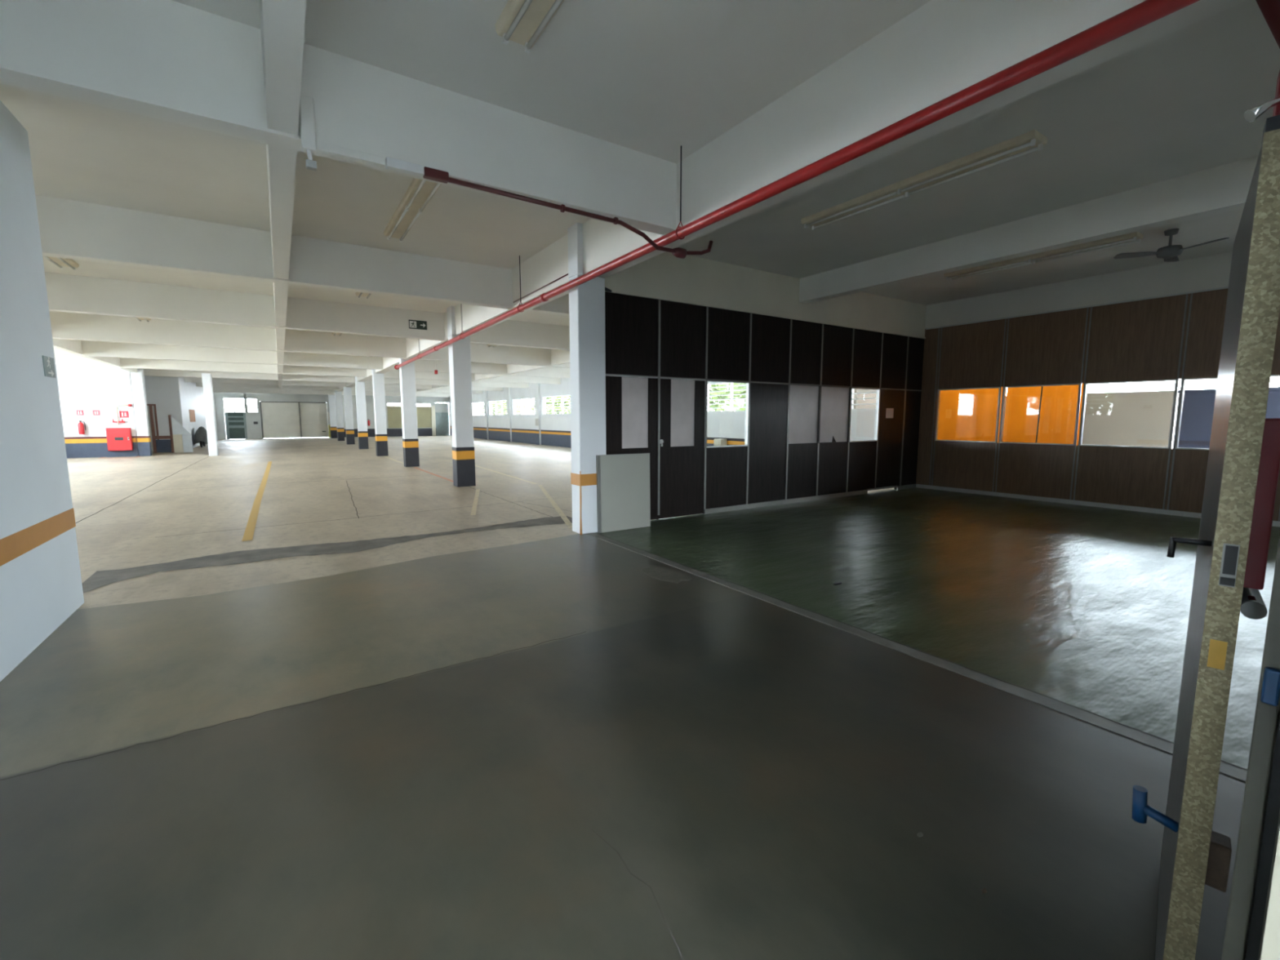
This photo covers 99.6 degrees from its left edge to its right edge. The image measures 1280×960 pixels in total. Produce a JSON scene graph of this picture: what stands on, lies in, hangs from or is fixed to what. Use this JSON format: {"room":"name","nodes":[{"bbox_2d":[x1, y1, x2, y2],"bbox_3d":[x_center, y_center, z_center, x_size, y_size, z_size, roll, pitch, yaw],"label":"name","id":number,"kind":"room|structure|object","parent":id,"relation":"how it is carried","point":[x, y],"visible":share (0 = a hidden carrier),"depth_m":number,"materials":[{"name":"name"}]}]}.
{"room":"parking garage","nodes":[
{"label":"parking garage","id":0,"kind":"room"},
{"bbox_2d":[0,100,84,681],"bbox_3d":[-2.991,-0.501,1.656,0.250,3.620,6.040,-4,8,-33],"label":"column","id":1,"kind":"structure","parent":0,"point":[41,588],"depth_m":3.70,"materials":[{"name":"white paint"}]},
{"bbox_2d":[0,507,75,566],"bbox_3d":[-2.991,0.592,1.782,0.256,0.150,6.044,-4,8,-33],"label":"stripe","id":2,"kind":"structure","parent":1,"relation":"attached to","point":[12,546],"depth_m":3.64,"materials":[{"name":"paint"}]},
{"bbox_2d":[42,355,56,377],"bbox_3d":[-4.456,-0.852,4.080,0.010,0.150,0.220,-4,8,-33],"label":"exit sign","id":3,"kind":"object","parent":1,"relation":"attached to","point":[48,362],"visible":1,"depth_m":4.06,"materials":[{"name":"grey paint"}]},
{"bbox_2d":[55,365,138,456],"bbox_3d":[-21.690,-2.757,20.359,3.900,3.870,0.200,-4,8,-33],"label":"wall","id":4,"kind":"structure","parent":0,"point":[86,388],"depth_m":20.72,"materials":[{"name":"white paint"}]},
{"bbox_2d":[64,438,136,443],"bbox_3d":[-21.547,-1.467,20.471,3.700,0.160,0.016,-4,8,-33],"label":"stripe","id":5,"kind":"structure","parent":4,"relation":"attached to","point":[95,440],"depth_m":20.73,"materials":[{"name":"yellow paint"}]},
{"bbox_2d":[65,442,137,457],"bbox_3d":[-21.548,-1.109,20.514,3.700,0.560,0.012,-4,8,-33],"label":"dado","id":6,"kind":"object","parent":4,"relation":"attached to","point":[73,450],"visible":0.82,"depth_m":20.84,"materials":[{"name":"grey paint"}]},
{"bbox_2d":[106,427,133,450],"bbox_3d":[-20.336,-1.592,21.132,0.700,0.880,0.195,-4,8,-33],"label":"cabinet","id":7,"kind":"object","parent":4,"relation":"attached to","point":[117,438],"visible":1,"depth_m":21.07,"materials":[{"name":"red metal"}]},
{"bbox_2d":[143,375,183,439],"bbox_3d":[-23.398,-3.173,24.002,4.700,3.870,0.200,-4,8,-33],"label":"wall","id":8,"kind":"structure","parent":0,"point":[164,392],"depth_m":24.88,"materials":[{"name":"white paint"}]},
{"bbox_2d":[146,404,159,451],"bbox_3d":[-22.333,-2.382,24.663,0.540,2.150,0.030,-4,8,-33],"label":"door","id":9,"kind":"structure","parent":8,"relation":"in","point":[154,411],"depth_m":24.70,"materials":[{"name":"brown paint"}]},
{"bbox_2d":[178,377,217,448],"bbox_3d":[-25.937,-4.068,31.864,0.200,3.870,15.800,-4,8,-33],"label":"wall","id":10,"kind":"structure","parent":0,"point":[192,397],"depth_m":28.49,"materials":[{"name":"white paint"}]},
{"bbox_2d":[213,392,448,439],"bbox_3d":[-23.514,-5.336,42.989,16.600,3.870,0.200,-4,8,-33],"label":"wall","id":11,"kind":"structure","parent":0,"point":[254,431],"depth_m":40.44,"materials":[{"name":"grey paint"}]},
{"bbox_2d":[224,412,247,439],"bbox_3d":[-29.302,-3.942,39.239,1.220,1.950,0.090,-4,8,-33],"label":"gate","id":12,"kind":"object","parent":11,"relation":"attached to","point":[235,422],"visible":0.96,"depth_m":39.23,"materials":[{"name":"grey metal"}]},
{"bbox_2d":[259,401,328,438],"bbox_3d":[-26.238,-4.560,41.173,4.268,2.740,0.110,-4,8,-33],"label":"gate","id":13,"kind":"object","parent":11,"relation":"attached to","point":[279,420],"visible":1,"depth_m":41.12,"materials":[{"name":"beige metal"}]},
{"bbox_2d":[344,428,436,437],"bbox_3d":[-20.838,-3.926,44.797,7.630,0.660,0.025,-4,8,-33],"label":"dado","id":14,"kind":"object","parent":11,"relation":"attached to","point":[390,432],"visible":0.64,"depth_m":45.06,"materials":[{"name":"black paint"}]},
{"bbox_2d":[386,406,431,427],"bbox_3d":[-19.389,-5.297,45.610,3.450,1.800,0.020,-4,8,-33],"label":"wall panel","id":15,"kind":"object","parent":11,"relation":"attached to","point":[394,413],"visible":0.71,"depth_m":45.88,"materials":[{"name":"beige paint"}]},
{"bbox_2d":[435,402,449,435],"bbox_3d":[-17.226,-5.292,47.154,1.140,2.840,0.090,-4,8,-33],"label":"gate","id":16,"kind":"object","parent":11,"relation":"attached to","point":[442,410],"visible":1,"depth_m":47.12,"materials":[{"name":"grey paint"}]},
{"bbox_2d":[0,435,1279,959],"bbox_3d":[-11.827,-0.856,21.625,21.100,0.204,49.350,-4,8,-33],"label":"floor","id":17,"kind":"structure","parent":0,"point":[577,746],"depth_m":2.67,"materials":[{"name":"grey concrete"}]},
{"bbox_2d":[129,368,152,456],"bbox_3d":[-19.932,-2.897,21.581,0.360,3.870,0.360,-4,8,-33],"label":"concrete column","id":18,"kind":"structure","parent":17,"relation":"on","point":[137,379],"depth_m":21.49,"materials":[{"name":"white paint"}]},
{"bbox_2d":[155,435,171,452],"bbox_3d":[-20.906,-1.577,23.732,0.490,0.720,0.090,-4,8,-33],"label":"barrier","id":19,"kind":"object","parent":17,"relation":"on","point":[162,442],"visible":1,"depth_m":23.71,"materials":[{"name":"blue paint"}]},
{"bbox_2d":[170,415,193,453],"bbox_3d":[-20.236,-2.029,23.903,0.640,1.620,0.070,-4,8,-33],"label":"stair","id":20,"kind":"structure","parent":17,"relation":"on","point":[179,432],"depth_m":23.88,"materials":[{"name":"beige paint"}]},
{"bbox_2d":[194,426,208,447],"bbox_3d":[-23.017,-2.273,28.432,0.619,1.080,1.950,-4,8,-33],"label":"motorcycle","id":21,"kind":"object","parent":17,"relation":"on","point":[201,434],"visible":0.99,"depth_m":27.82,"materials":[{"name":"black metal"}]},
{"bbox_2d":[201,373,218,456],"bbox_3d":[-17.251,-2.614,21.703,0.280,3.280,0.300,-4,8,-33],"label":"concrete column","id":22,"kind":"structure","parent":17,"relation":"on","point":[206,377],"depth_m":21.59,"materials":[{"name":"white paint"}]},
{"bbox_2d":[328,395,337,438],"bbox_3d":[-23.378,-5.121,41.101,0.400,3.870,0.350,-4,8,-33],"label":"concrete column","id":23,"kind":"structure","parent":17,"relation":"on","point":[331,397],"depth_m":41.00,"materials":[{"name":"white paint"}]},
{"bbox_2d":[334,390,344,440],"bbox_3d":[-20.138,-4.567,36.238,0.400,3.870,0.350,-4,8,-33],"label":"concrete column","id":24,"kind":"structure","parent":17,"relation":"on","point":[338,395],"depth_m":36.13,"materials":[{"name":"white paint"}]},
{"bbox_2d":[342,386,355,444],"bbox_3d":[-16.898,-4.013,31.374,0.400,3.870,0.350,-4,8,-33],"label":"concrete column","id":25,"kind":"structure","parent":17,"relation":"on","point":[349,429],"depth_m":31.27,"materials":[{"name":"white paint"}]},
{"bbox_2d":[354,376,368,448],"bbox_3d":[-13.658,-3.458,26.511,0.400,3.870,0.350,-4,8,-33],"label":"concrete column","id":26,"kind":"structure","parent":17,"relation":"on","point":[362,434],"depth_m":26.40,"materials":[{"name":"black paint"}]},
{"bbox_2d":[371,368,388,456],"bbox_3d":[-10.418,-2.904,21.648,0.400,3.870,0.350,-4,8,-33],"label":"concrete column","id":27,"kind":"structure","parent":17,"relation":"on","point":[378,379],"depth_m":21.54,"materials":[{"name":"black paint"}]},
{"bbox_2d":[398,358,419,466],"bbox_3d":[-7.178,-2.350,16.784,0.400,3.870,0.350,-4,8,-33],"label":"concrete column","id":28,"kind":"structure","parent":17,"relation":"on","point":[406,372],"depth_m":16.68,"materials":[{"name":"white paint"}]},
{"bbox_2d":[446,306,475,487],"bbox_3d":[-3.939,-1.796,11.921,0.400,3.870,0.350,-4,8,-33],"label":"concrete column","id":29,"kind":"structure","parent":17,"relation":"on","point":[460,351],"depth_m":11.81,"materials":[{"name":"white paint"}]},
{"bbox_2d":[567,222,605,534],"bbox_3d":[-0.677,-1.237,7.014,0.410,3.870,0.284,-4,8,-33],"label":"concrete column","id":30,"kind":"structure","parent":17,"relation":"on","point":[586,300],"depth_m":6.91,"materials":[{"name":"white paint"}]},
{"bbox_2d":[595,453,650,533],"bbox_3d":[-0.211,0.162,7.284,0.827,1.022,0.053,-4,8,-33],"label":"panel board","id":31,"kind":"object","parent":17,"relation":"on","point":[623,480],"visible":1,"depth_m":7.26,"materials":[{"name":"white laminate"}]},
{"bbox_2d":[1132,70,1279,959],"bbox_3d":[1.455,0.267,1.403,0.160,2.128,0.931,6,9,45],"label":"door","id":32,"kind":"structure","parent":17,"relation":"on","point":[1243,462],"depth_m":1.09,"materials":[{"name":"grey paint"}]},
{"bbox_2d":[0,0,1279,326],"bbox_3d":[-11.910,-4.916,21.107,21.300,0.250,49.350,-4,8,-33],"label":"ceiling","id":33,"kind":"structure","parent":0,"point":[652,77],"depth_m":4.51,"materials":[{"name":"white paint"}]},
{"bbox_2d":[44,256,79,270],"bbox_3d":[-8.132,-3.169,7.317,0.249,0.100,2.420,-4,8,-33],"label":"fluorescent light","id":34,"kind":"object","parent":33,"relation":"attached to","point":[60,262],"visible":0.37,"depth_m":8.08,"materials":[{"name":"white metal"}]},
{"bbox_2d":[52,338,137,372],"bbox_3d":[-13.658,-3.456,11.913,0.160,0.570,22.530,-4,8,-33],"label":"beam","id":35,"kind":"structure","parent":33,"relation":"attached to","point":[73,346],"depth_m":15.13,"materials":[{"name":"white paint"}]},
{"bbox_2d":[258,0,306,388],"bbox_3d":[-10.889,-3.961,16.344,0.160,0.570,40.150,-4,8,-33],"label":"beam","id":36,"kind":"structure","parent":33,"relation":"attached to","point":[282,22],"depth_m":3.21,"materials":[{"name":"white paint"}]},
{"bbox_2d":[35,194,568,315],"bbox_3d":[-3.184,-3.006,8.055,20.900,0.590,0.190,-4,8,-33],"label":"beam","id":37,"kind":"structure","parent":33,"relation":"attached to","point":[71,229],"depth_m":6.80,"materials":[{"name":"white paint"}]},
{"bbox_2d":[44,271,569,350],"bbox_3d":[-5.590,-3.418,11.667,20.900,0.590,0.190,-4,8,-33],"label":"beam","id":38,"kind":"structure","parent":33,"relation":"attached to","point":[68,293],"depth_m":10.37,"materials":[{"name":"white paint"}]},
{"bbox_2d":[54,355,560,384],"bbox_3d":[-12.915,-4.670,22.662,20.900,0.590,0.190,-4,8,-33],"label":"beam","id":39,"kind":"structure","parent":33,"relation":"attached to","point":[60,360],"depth_m":21.18,"materials":[{"name":"white paint"}]},
{"bbox_2d":[48,311,569,368],"bbox_3d":[-8.058,-3.840,15.371,20.900,0.590,0.190,-4,8,-33],"label":"beam","id":40,"kind":"structure","parent":33,"relation":"attached to","point":[64,325],"depth_m":13.95,"materials":[{"name":"white paint"}]},
{"bbox_2d":[53,340,569,377],"bbox_3d":[-10.486,-4.255,19.016,20.900,0.590,0.190,-4,8,-33],"label":"beam","id":41,"kind":"structure","parent":33,"relation":"attached to","point":[91,348],"depth_m":17.69,"materials":[{"name":"white paint"}]},
{"bbox_2d":[212,386,450,397],"bbox_3d":[-22.656,-6.272,37.293,20.900,0.720,0.190,-4,8,-33],"label":"beam","id":42,"kind":"structure","parent":33,"relation":"attached to","point":[215,389],"depth_m":36.83,"materials":[{"name":"white paint"}]},
{"bbox_2d":[143,368,528,388],"bbox_3d":[-15.343,-5.086,26.308,20.900,0.590,0.190,-4,8,-33],"label":"beam","id":43,"kind":"structure","parent":33,"relation":"attached to","point":[147,372],"depth_m":25.62,"materials":[{"name":"white paint"}]},
{"bbox_2d":[0,0,676,235],"bbox_3d":[-1.703,-2.529,3.870,4.780,0.590,0.190,-4,8,-33],"label":"beam","id":44,"kind":"structure","parent":33,"relation":"attached to","point":[168,60],"depth_m":3.50,"materials":[{"name":"white paint"}]},
{"bbox_2d":[299,93,316,170],"bbox_3d":[-2.121,-2.210,3.456,0.080,0.430,0.085,-4,8,-33],"label":"bracket","id":45,"kind":"object","parent":44,"relation":"attached to","point":[307,119],"visible":0.91,"depth_m":3.42,"materials":[{"name":"white metal"}]},
{"bbox_2d":[315,141,424,177],"bbox_3d":[-1.823,-2.180,3.677,0.665,0.060,0.058,-4,8,-33],"label":"duct","id":46,"kind":"object","parent":44,"relation":"attached to","point":[390,163],"visible":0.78,"depth_m":3.68,"materials":[{"name":"white metal"}]},
{"bbox_2d":[422,166,712,258],"bbox_3d":[-0.425,-2.183,4.608,2.678,0.275,0.098,-4,8,-32],"label":"pipe","id":47,"kind":"object","parent":44,"relation":"attached to","point":[432,174],"visible":0.98,"depth_m":4.42,"materials":[{"name":"metal"}]},
{"bbox_2d":[195,382,482,393],"bbox_3d":[-20.200,-5.917,33.599,20.900,0.590,0.190,-4,8,-33],"label":"beam","id":48,"kind":"structure","parent":33,"relation":"attached to","point":[197,384],"depth_m":33.12,"materials":[{"name":"white paint"}]},
{"bbox_2d":[184,377,503,391],"bbox_3d":[-17.772,-5.501,29.953,20.900,0.590,0.190,-4,8,-33],"label":"beam","id":49,"kind":"structure","parent":33,"relation":"attached to","point":[189,380],"depth_m":29.52,"materials":[{"name":"white paint"}]},
{"bbox_2d":[383,177,440,242],"bbox_3d":[-2.503,-3.016,5.979,0.249,0.100,2.420,-4,8,-33],"label":"fluorescent light","id":50,"kind":"object","parent":33,"relation":"attached to","point":[420,193],"visible":0.66,"depth_m":5.96,"materials":[{"name":"white metal"}]},
{"bbox_2d":[415,349,569,392],"bbox_3d":[-7.307,-4.970,25.114,0.180,0.550,37.380,-4,8,-33],"label":"beam","id":51,"kind":"structure","parent":33,"relation":"attached to","point":[558,357],"depth_m":20.42,"materials":[{"name":"white paint"}]},
{"bbox_2d":[494,0,564,53],"bbox_3d":[-0.108,-2.603,2.347,0.249,0.100,2.420,-4,8,-33],"label":"fluorescent light","id":52,"kind":"object","parent":33,"relation":"attached to","point":[522,22],"visible":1,"depth_m":3.16,"materials":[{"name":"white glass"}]},
{"bbox_2d":[604,251,926,337],"bbox_3d":[2.722,-3.119,9.355,8.070,0.660,0.155,-4,8,-33],"label":"wall","id":53,"kind":"structure","parent":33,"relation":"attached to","point":[691,278],"depth_m":8.66,"materials":[{"name":"beige paint"}]},
{"bbox_2d":[333,0,1247,392],"bbox_3d":[-10.642,-4.578,21.869,0.310,0.595,49.150,-4,8,-33],"label":"beam","id":54,"kind":"structure","parent":33,"relation":"attached to","point":[943,48],"depth_m":3.46,"materials":[{"name":"white paint"}]},
{"bbox_2d":[394,0,1199,369],"bbox_3d":[-2.410,-2.958,8.944,0.140,0.887,18.240,-4,8,-33],"label":"pipe","id":55,"kind":"object","parent":33,"relation":"hanging from","point":[1148,11],"visible":1,"depth_m":3.03,"materials":[{"name":"red metal"}]},
{"bbox_2d":[1255,0,1279,48],"bbox_3d":[3.575,-2.035,2.844,3.065,0.100,0.100,-4,8,-33],"label":"pipe","id":56,"kind":"object","parent":55,"relation":"attached to","point":[1270,9],"visible":1,"depth_m":2.23,"materials":[{"name":"red metal"}]},
{"bbox_2d":[800,129,1047,230],"bbox_3d":[2.696,-2.966,5.537,0.249,0.100,2.420,-4,8,-33],"label":"fluorescent light","id":57,"kind":"object","parent":33,"relation":"attached to","point":[1033,140],"visible":1,"depth_m":5.23,"materials":[{"name":"white metal"}]},
{"bbox_2d":[799,155,1258,303],"bbox_3d":[4.581,-2.946,6.648,0.200,0.390,6.415,-4,8,-33],"label":"beam","id":58,"kind":"structure","parent":33,"relation":"attached to","point":[1222,188],"depth_m":6.18,"materials":[{"name":"white paint"}]},
{"bbox_2d":[943,231,1143,280],"bbox_3d":[5.769,-3.242,7.963,0.249,0.100,2.420,-4,8,-33],"label":"fluorescent light","id":59,"kind":"object","parent":33,"relation":"attached to","point":[1135,237],"visible":0.96,"depth_m":7.72,"materials":[{"name":"white metal"}]},
{"bbox_2d":[924,252,1232,328],"bbox_3d":[7.932,-3.139,8.738,0.155,0.480,6.615,-4,8,-33],"label":"beam","id":60,"kind":"structure","parent":33,"relation":"attached to","point":[1210,272],"depth_m":9.09,"materials":[{"name":"white paint"}]},
{"bbox_2d":[1113,228,1229,262],"bbox_3d":[6.834,-3.001,6.886,0.973,0.335,1.012,-4,8,-33],"label":"ceiling fan","id":61,"kind":"object","parent":33,"relation":"hanging from","point":[1169,253],"visible":1,"depth_m":6.86,"materials":[{"name":"black metal"}]},
{"bbox_2d":[448,375,875,444],"bbox_3d":[-4.934,-3.830,29.770,0.300,3.870,42.500,-4,8,-33],"label":"wall","id":62,"kind":"structure","parent":0,"point":[728,424],"depth_m":29.39,"materials":[{"name":"white paint"}]},
{"bbox_2d":[513,397,534,414],"bbox_3d":[-7.018,-4.470,32.956,0.100,0.980,3.600,-4,8,-33],"label":"window","id":63,"kind":"structure","parent":62,"relation":"in","point":[528,405],"depth_m":33.11,"materials":[{"name":"white glass"}]},
{"bbox_2d":[542,395,570,414],"bbox_3d":[-4.423,-4.026,29.062,0.100,0.980,3.600,-4,8,-33],"label":"window","id":64,"kind":"structure","parent":62,"relation":"in","point":[553,401],"depth_m":29.45,"materials":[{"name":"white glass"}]},
{"bbox_2d":[449,428,729,447],"bbox_3d":[-5.006,-2.227,29.965,0.006,0.640,42.400,-4,8,-33],"label":"dado","id":65,"kind":"object","parent":62,"relation":"attached to","point":[557,440],"visible":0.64,"depth_m":32.59,"materials":[{"name":"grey paint"}]},
{"bbox_2d":[449,426,744,444],"bbox_3d":[-5.007,-2.604,29.921,0.008,0.120,42.400,-4,8,-33],"label":"stripe","id":66,"kind":"structure","parent":62,"relation":"attached to","point":[731,442],"depth_m":29.53,"materials":[{"name":"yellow paint"}]},
{"bbox_2d":[449,426,745,441],"bbox_3d":[-5.008,-2.708,29.909,0.010,0.090,42.400,-4,8,-33],"label":"stripe","id":67,"kind":"structure","parent":62,"relation":"attached to","point":[557,431],"depth_m":29.06,"materials":[{"name":"black paint"}]},
{"bbox_2d":[706,382,746,412],"bbox_3d":[3.359,-2.695,17.380,0.100,0.980,3.700,-4,8,-33],"label":"window","id":68,"kind":"structure","parent":62,"relation":"in","point":[731,385],"depth_m":17.95,"materials":[{"name":"white metal"}]},
{"bbox_2d":[851,388,876,409],"bbox_3d":[5.829,-2.272,13.672,0.100,0.980,3.150,-4,8,-33],"label":"window","id":69,"kind":"structure","parent":62,"relation":"in","point":[853,393],"depth_m":13.84,"materials":[{"name":"white glass"}]},
{"bbox_2d":[604,291,924,513],"bbox_3d":[2.724,-1.190,9.518,7.930,3.210,0.050,-4,8,-33],"label":"wall","id":70,"kind":"structure","parent":0,"point":[631,322],"depth_m":9.19,"materials":[{"name":"brown wood"}]},
{"bbox_2d":[605,375,657,519],"bbox_3d":[-0.168,-0.416,7.680,0.987,2.064,0.050,-4,8,-33],"label":"door","id":71,"kind":"structure","parent":70,"relation":"in","point":[631,402],"depth_m":7.67,"materials":[{"name":"black wood"}]},
{"bbox_2d":[657,378,705,519],"bbox_3d":[0.623,-0.469,8.188,0.884,2.078,0.072,-4,8,-33],"label":"door","id":72,"kind":"structure","parent":70,"relation":"in","point":[682,444],"depth_m":8.18,"materials":[{"name":"black wood"}]},
{"bbox_2d":[704,379,749,448],"bbox_3d":[1.388,-1.052,8.637,0.920,1.045,0.062,-4,8,-33],"label":"window","id":73,"kind":"structure","parent":70,"relation":"in","point":[747,405],"depth_m":8.83,"materials":[{"name":"metal"}]},
{"bbox_2d":[605,299,921,515],"bbox_3d":[2.736,-1.222,9.486,7.920,3.140,0.012,-4,8,-33],"label":"trim","id":74,"kind":"structure","parent":70,"relation":"attached to","point":[659,376],"depth_m":8.92,"materials":[{"name":"metal"}]},
{"bbox_2d":[604,289,925,338],"bbox_3d":[2.721,-2.768,9.319,7.955,0.030,0.080,-4,8,-33],"label":"trim","id":75,"kind":"structure","parent":70,"relation":"attached to","point":[612,291],"depth_m":8.64,"materials":[{"name":"beige paint"}]},
{"bbox_2d":[787,384,821,444],"bbox_3d":[2.910,-1.166,9.638,0.830,1.045,0.062,-4,8,-33],"label":"window","id":76,"kind":"structure","parent":70,"relation":"in","point":[804,402],"depth_m":9.65,"materials":[{"name":"grey glass"}]},
{"bbox_2d":[703,484,915,514],"bbox_3d":[3.510,0.302,10.206,6.010,0.090,0.080,-4,8,-33],"label":"baseboard","id":77,"kind":"structure","parent":70,"relation":"attached to","point":[706,511],"depth_m":9.68,"materials":[{"name":"metal"}]},
{"bbox_2d":[818,385,851,443],"bbox_3d":[3.627,-1.220,10.110,0.890,1.045,0.062,-4,8,-33],"label":"window","id":78,"kind":"structure","parent":70,"relation":"in","point":[835,408],"depth_m":10.12,"materials":[{"name":"grey glass"}]},
{"bbox_2d":[848,386,879,442],"bbox_3d":[4.386,-1.277,10.608,0.930,1.045,0.062,-4,8,-33],"label":"window","id":79,"kind":"structure","parent":70,"relation":"in","point":[877,402],"depth_m":10.82,"materials":[{"name":"metal"}]},
{"bbox_2d":[586,532,1247,782],"bbox_3d":[1.066,1.090,4.546,0.127,0.204,6.450,-4,8,-33],"label":"trim","id":80,"kind":"structure","parent":0,"point":[1231,770],"depth_m":3.20,"materials":[{"name":"metal"}]},
{"bbox_2d":[915,288,1279,520],"bbox_3d":[7.836,-1.224,9.016,0.050,3.390,6.420,-4,8,-33],"label":"wall","id":81,"kind":"structure","parent":0,"point":[1139,340],"depth_m":9.32,"materials":[{"name":"brown wood"}]},
{"bbox_2d":[925,286,1228,329],"bbox_3d":[7.813,-2.891,8.792,0.025,0.025,6.390,-4,8,-33],"label":"trim","id":82,"kind":"structure","parent":81,"relation":"attached to","point":[1223,287],"depth_m":9.09,"materials":[{"name":"metal"}]},
{"bbox_2d":[915,484,1279,526],"bbox_3d":[7.807,0.426,9.184,0.020,0.075,6.420,-4,8,-33],"label":"baseboard","id":83,"kind":"structure","parent":81,"relation":"attached to","point":[1275,523],"depth_m":9.45,"materials":[{"name":"metal"}]},
{"bbox_2d":[928,293,1279,521],"bbox_3d":[7.570,-1.287,9.356,0.012,3.300,4.960,-4,8,-33],"label":"trim","id":84,"kind":"structure","parent":81,"relation":"attached to","point":[1187,295],"depth_m":9.31,"materials":[{"name":"metal"}]},
{"bbox_2d":[1079,378,1177,448],"bbox_3d":[7.950,-1.074,8.849,0.062,1.070,1.150,-4,8,-33],"label":"window","id":85,"kind":"structure","parent":81,"relation":"in","point":[1173,380],"depth_m":8.87,"materials":[{"name":"metal"}]},
{"bbox_2d":[1174,374,1279,449],"bbox_3d":[8.612,-0.960,7.855,0.062,1.070,1.130,-4,8,-33],"label":"window","id":86,"kind":"structure","parent":81,"relation":"in","point":[1211,378],"depth_m":8.27,"materials":[{"name":"metal"}]},
{"bbox_3d":[5.260,-0.820,3.350,10.650,3.870,0.200,-4,8,-33],"label":"doorway","id":87,"kind":"structure","parent":0,"visible":0},
{"bbox_2d":[1221,533,1279,959],"bbox_3d":[0.905,0.242,0.748,0.120,2.350,0.046,-4,8,-33],"label":"door frame","id":88,"kind":"structure","parent":87,"relation":"attached to","point":[1260,823],"depth_m":0.76,"materials":[{"name":"grey paint"}]},
{"bbox_2d":[1260,829,1279,959],"bbox_3d":[0.820,0.253,0.650,0.149,2.350,0.023,-4,8,-33],"label":"door reveal","id":89,"kind":"structure","parent":87,"relation":"attached to","point":[1271,943],"depth_m":0.64,"materials":[{"name":"beige paint"}]},
{"bbox_3d":[12.885,-0.261,4.812,3.600,2.470,0.200,-4,8,-33],"label":"wall","id":90,"kind":"structure","parent":0,"visible":0},
{"bbox_3d":[9.657,-2.161,9.687,3.800,0.200,12.200,-4,8,-33],"label":"ceiling","id":91,"kind":"structure","parent":90,"relation":"on","visible":0},
{"bbox_2d":[934,386,1002,442],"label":"window","id":92,"kind":"structure","parent":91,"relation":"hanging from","point":[964,415],"depth_m":11.12,"materials":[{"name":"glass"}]},
{"bbox_2d":[999,383,1083,445],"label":"window","id":93,"kind":"structure","parent":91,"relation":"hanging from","point":[1039,414],"depth_m":10.03,"materials":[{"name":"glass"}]},
{"label":"outside","id":94,"kind":"structure","parent":0,"visible":0},
{"bbox_3d":[-25.537,-4.281,52.021,75.000,0.230,16.800,-4,8,-33],"label":"ground","id":95,"kind":"structure","parent":94,"visible":0},
{"bbox_2d":[475,399,527,414],"bbox_3d":[-13.015,-6.896,50.938,5.013,5.228,4.914,-4,8,-33],"label":"street tree","id":96,"kind":"object","parent":95,"relation":"on","point":[525,401],"visible":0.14,"depth_m":49.76,"materials":[{"name":"green plant"}]},
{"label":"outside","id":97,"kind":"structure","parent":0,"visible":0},
{"bbox_3d":[10.769,-2.441,35.863,32.400,0.230,72.000,-4,8,-33],"label":"yard","id":98,"kind":"structure","parent":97,"visible":0},
{"bbox_2d":[524,395,570,413],"bbox_3d":[-6.639,-5.886,43.177,5.048,4.979,4.890,-4,8,-33],"label":"street tree","id":99,"kind":"object","parent":98,"relation":"on","point":[566,411],"visible":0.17,"depth_m":41.74,"materials":[{"name":"green plant"}]},
{"bbox_2d":[708,383,742,411],"bbox_3d":[3.003,-4.158,26.916,4.641,5.225,4.496,-4,8,-33],"label":"street tree","id":100,"kind":"object","parent":98,"relation":"on","point":[716,384],"visible":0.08,"depth_m":25.57,"materials":[{"name":"green plant"}]},
{"bbox_2d":[719,382,746,410],"bbox_3d":[5.366,-3.909,21.921,4.677,5.859,4.842,-4,8,-33],"label":"street tree","id":101,"kind":"object","parent":98,"relation":"on","point":[726,384],"visible":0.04,"depth_m":21.68,"materials":[{"name":"green plant"}]},
{"bbox_2d":[853,388,876,408],"bbox_3d":[6.679,-1.425,15.029,2.600,2.470,0.200,-4,8,-33],"label":"wall","id":102,"kind":"structure","parent":98,"relation":"on","point":[855,390],"depth_m":14.34,"materials":[{"name":"white paint"}]},
{"bbox_2d":[1002,390,1178,448],"bbox_3d":[9.225,-1.052,13.388,0.200,2.060,5.800,-4,8,-33],"label":"wall","id":103,"kind":"structure","parent":98,"relation":"on","point":[1140,418],"depth_m":11.45,"materials":[{"name":"beige paint"}]},
{"bbox_2d":[1177,388,1216,448],"label":"roller shutter","id":104,"kind":"object","parent":103,"relation":"attached to","point":[1197,418],"depth_m":10.60,"materials":[{"name":"blue paint"}]},
{"bbox_2d":[1265,386,1279,418],"label":"roller shutter","id":105,"kind":"object","parent":103,"relation":"attached to","point":[1273,411],"depth_m":9.77,"materials":[{"name":"blue paint"}]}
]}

